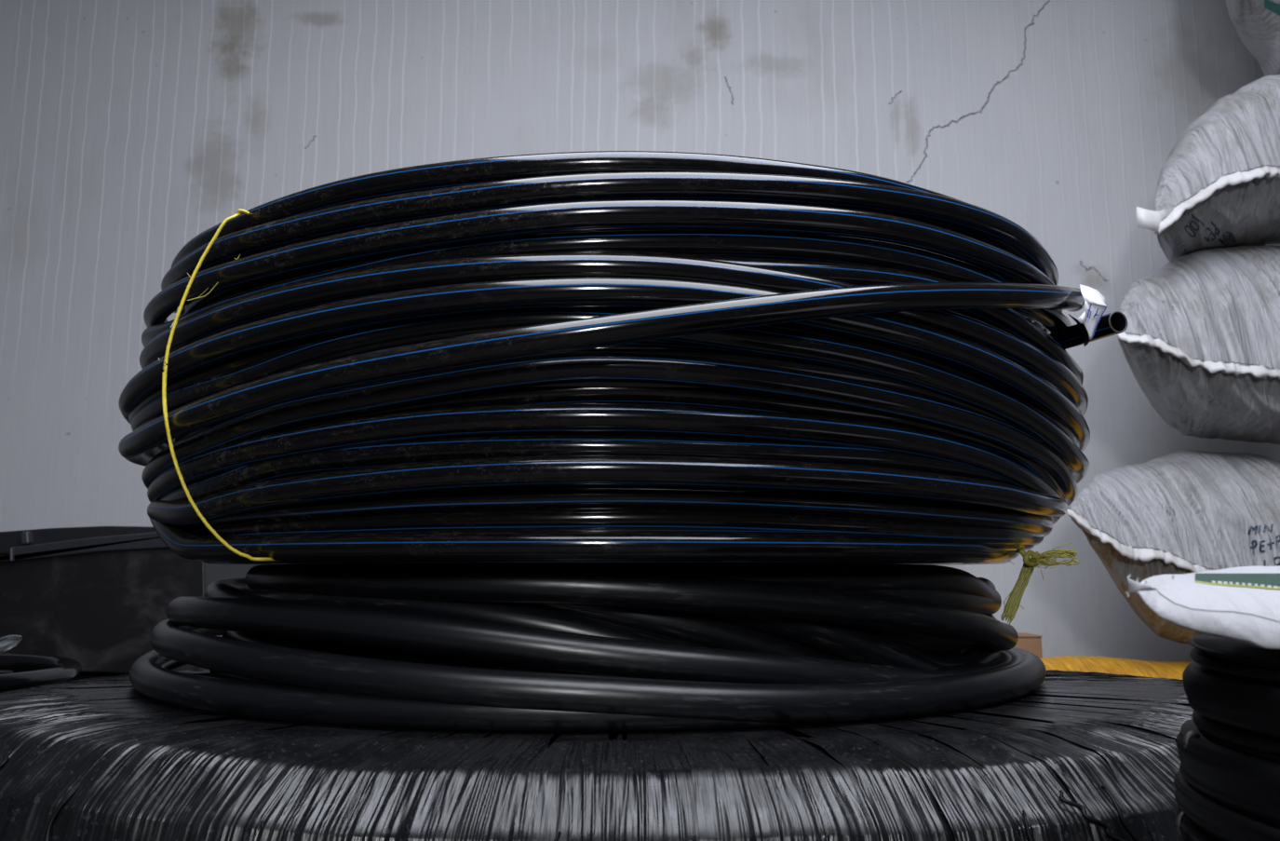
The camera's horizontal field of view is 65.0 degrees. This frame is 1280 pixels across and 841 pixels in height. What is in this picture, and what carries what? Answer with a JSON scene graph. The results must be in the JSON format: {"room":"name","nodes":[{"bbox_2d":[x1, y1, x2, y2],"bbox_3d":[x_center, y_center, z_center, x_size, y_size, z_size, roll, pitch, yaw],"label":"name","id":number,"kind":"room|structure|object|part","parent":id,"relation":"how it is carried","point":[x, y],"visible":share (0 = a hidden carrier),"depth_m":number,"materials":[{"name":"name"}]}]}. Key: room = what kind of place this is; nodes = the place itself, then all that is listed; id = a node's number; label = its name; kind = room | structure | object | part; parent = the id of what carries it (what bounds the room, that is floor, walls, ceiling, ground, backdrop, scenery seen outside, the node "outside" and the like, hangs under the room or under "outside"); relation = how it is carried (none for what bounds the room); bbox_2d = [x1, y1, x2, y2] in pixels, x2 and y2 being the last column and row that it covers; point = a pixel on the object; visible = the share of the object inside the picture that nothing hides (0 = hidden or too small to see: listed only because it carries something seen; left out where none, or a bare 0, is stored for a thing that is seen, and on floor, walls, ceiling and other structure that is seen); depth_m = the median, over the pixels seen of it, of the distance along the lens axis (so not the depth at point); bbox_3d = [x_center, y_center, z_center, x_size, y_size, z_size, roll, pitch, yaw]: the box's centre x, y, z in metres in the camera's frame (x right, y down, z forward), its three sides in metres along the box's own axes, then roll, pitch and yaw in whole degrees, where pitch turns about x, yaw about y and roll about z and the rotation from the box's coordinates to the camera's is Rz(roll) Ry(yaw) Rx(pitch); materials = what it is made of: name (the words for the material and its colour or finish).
{"room":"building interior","nodes":[
{"label":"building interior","id":0,"kind":"room"},
{"bbox_2d":[0,0,1279,660],"bbox_3d":[0.000,-0.834,3.232,8.000,3.600,0.152,0,-8,0],"label":"wall","id":1,"kind":"structure","parent":0,"point":[130,130],"depth_m":3.17,"materials":[{"name":"paint"}]},
{"bbox_3d":[0.000,0.581,0.166,8.000,0.100,5.500,0,-8,0],"label":"floor","id":2,"kind":"structure","parent":0,"visible":0},
{"bbox_2d":[0,653,81,692],"bbox_3d":[-1.210,0.578,1.653,0.491,0.346,0.491,0,-8,0],"label":"coil","id":3,"kind":"object","parent":2,"relation":"on","point":[38,669],"visible":0.16,"depth_m":1.71,"materials":[{"name":"black plastic"}]},
{"bbox_2d":[0,525,259,679],"bbox_3d":[-1.368,0.565,2.433,0.822,0.598,0.520,0,-8,0],"label":"plastic crate","id":4,"kind":"object","parent":2,"relation":"on","point":[94,597],"visible":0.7,"depth_m":2.22,"materials":[{"name":"black plastic"}]},
{"bbox_3d":[-1.369,0.309,2.471,0.819,0.082,0.420,0,-8,0],"label":"lid","id":5,"kind":"part","parent":4,"relation":"part of","materials":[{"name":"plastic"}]},
{"bbox_2d":[0,563,1193,840],"bbox_3d":[-0.016,0.456,1.374,1.758,0.512,1.450,0,-8,0],"label":"coil","id":6,"kind":"object","parent":2,"relation":"on","point":[1080,755],"depth_m":0.87,"materials":[{"name":"black plastic"}]},
{"bbox_3d":[-0.061,0.279,1.433,1.183,0.144,1.173,-4,-10,27],"label":"hose coil","id":7,"kind":"part","parent":6,"relation":"part of","materials":[{"name":"black plastic"}]},
{"bbox_2d":[118,150,1127,624],"bbox_3d":[-0.039,0.034,1.464,1.282,0.487,1.297,6,-10,-33],"label":"coil","id":8,"kind":"object","parent":6,"relation":"on","point":[595,357],"visible":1,"depth_m":0.91,"materials":[{"name":"plastic"}]},
{"bbox_2d":[1087,303,1106,338],"bbox_3d":[0.497,-0.108,1.091,0.023,0.040,0.001,0,-8,0],"label":"print","id":9,"kind":"object","parent":8,"relation":"attached to","point":[1096,314],"depth_m":1.09},
{"bbox_2d":[1014,632,1042,658],"bbox_3d":[0.885,0.739,2.699,0.330,0.331,0.203,0,-8,0],"label":"cardboard box","id":10,"kind":"object","parent":2,"relation":"on","point":[1030,642],"visible":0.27,"depth_m":2.62,"materials":[{"name":"brown cardboard"}]},
{"bbox_2d":[1039,655,1193,679],"bbox_3d":[1.266,0.678,2.223,1.017,0.309,0.452,0,-8,0],"label":"sack","id":11,"kind":"object","parent":2,"relation":"on","point":[1170,669],"visible":0.12,"depth_m":2.18,"materials":[{"name":"yellow plastic"}]},
{"bbox_2d":[1064,449,1279,643],"bbox_3d":[1.273,0.298,2.394,0.722,0.469,0.625,0,-8,0],"label":"woven sack","id":12,"kind":"object","parent":11,"relation":"on","point":[1181,511],"visible":0.79,"depth_m":2.18,"materials":[{"name":"white plastic"}]},
{"bbox_2d":[1115,244,1279,444],"bbox_3d":[1.415,-0.192,2.484,0.715,0.521,0.592,0,-8,0],"label":"woven sack","id":13,"kind":"object","parent":12,"relation":"on","point":[1200,340],"visible":0.98,"depth_m":2.26,"materials":[{"name":"white plastic"}]},
{"bbox_2d":[1136,74,1279,261],"bbox_3d":[1.512,-0.645,2.574,0.731,0.525,0.610,-1,-8,4],"label":"woven sack","id":14,"kind":"object","parent":13,"relation":"on","point":[1219,184],"visible":0.88,"depth_m":2.35,"materials":[{"name":"white plastic"}]},
{"bbox_2d":[1225,0,1279,75],"bbox_3d":[1.765,-1.301,2.680,0.715,0.867,0.597,0,-8,0],"label":"woven sack","id":15,"kind":"object","parent":14,"relation":"on","point":[1257,22],"visible":0.92,"depth_m":2.60,"materials":[{"name":"white plastic"}]},
{"bbox_2d":[1173,633,1279,840],"bbox_3d":[0.561,0.289,0.482,0.551,0.349,0.553,0,-8,0],"label":"bundle","id":16,"kind":"object","parent":2,"relation":"on","point":[1227,780],"visible":0.92,"depth_m":0.53,"materials":[{"name":"plastic"}]},
{"bbox_2d":[1125,565,1279,648],"bbox_3d":[0.481,0.110,0.619,0.499,0.041,0.270,0,-8,0],"label":"sack","id":17,"kind":"object","parent":16,"relation":"on","point":[1240,603],"visible":1,"depth_m":0.51,"materials":[{"name":"white plastic"}]},
{"bbox_3d":[-1.370,0.658,2.055,0.145,0.302,0.147,0,-8,0],"label":"bundle","id":18,"kind":"object","parent":2,"relation":"on","visible":0},
{"bbox_2d":[0,634,21,653],"bbox_3d":[-1.298,0.460,1.984,0.158,0.073,0.031,0,-8,0],"label":"scrap","id":19,"kind":"object","parent":18,"relation":"on","point":[6,642],"visible":1,"depth_m":1.99,"materials":[{"name":"grey plastic"}]}
]}

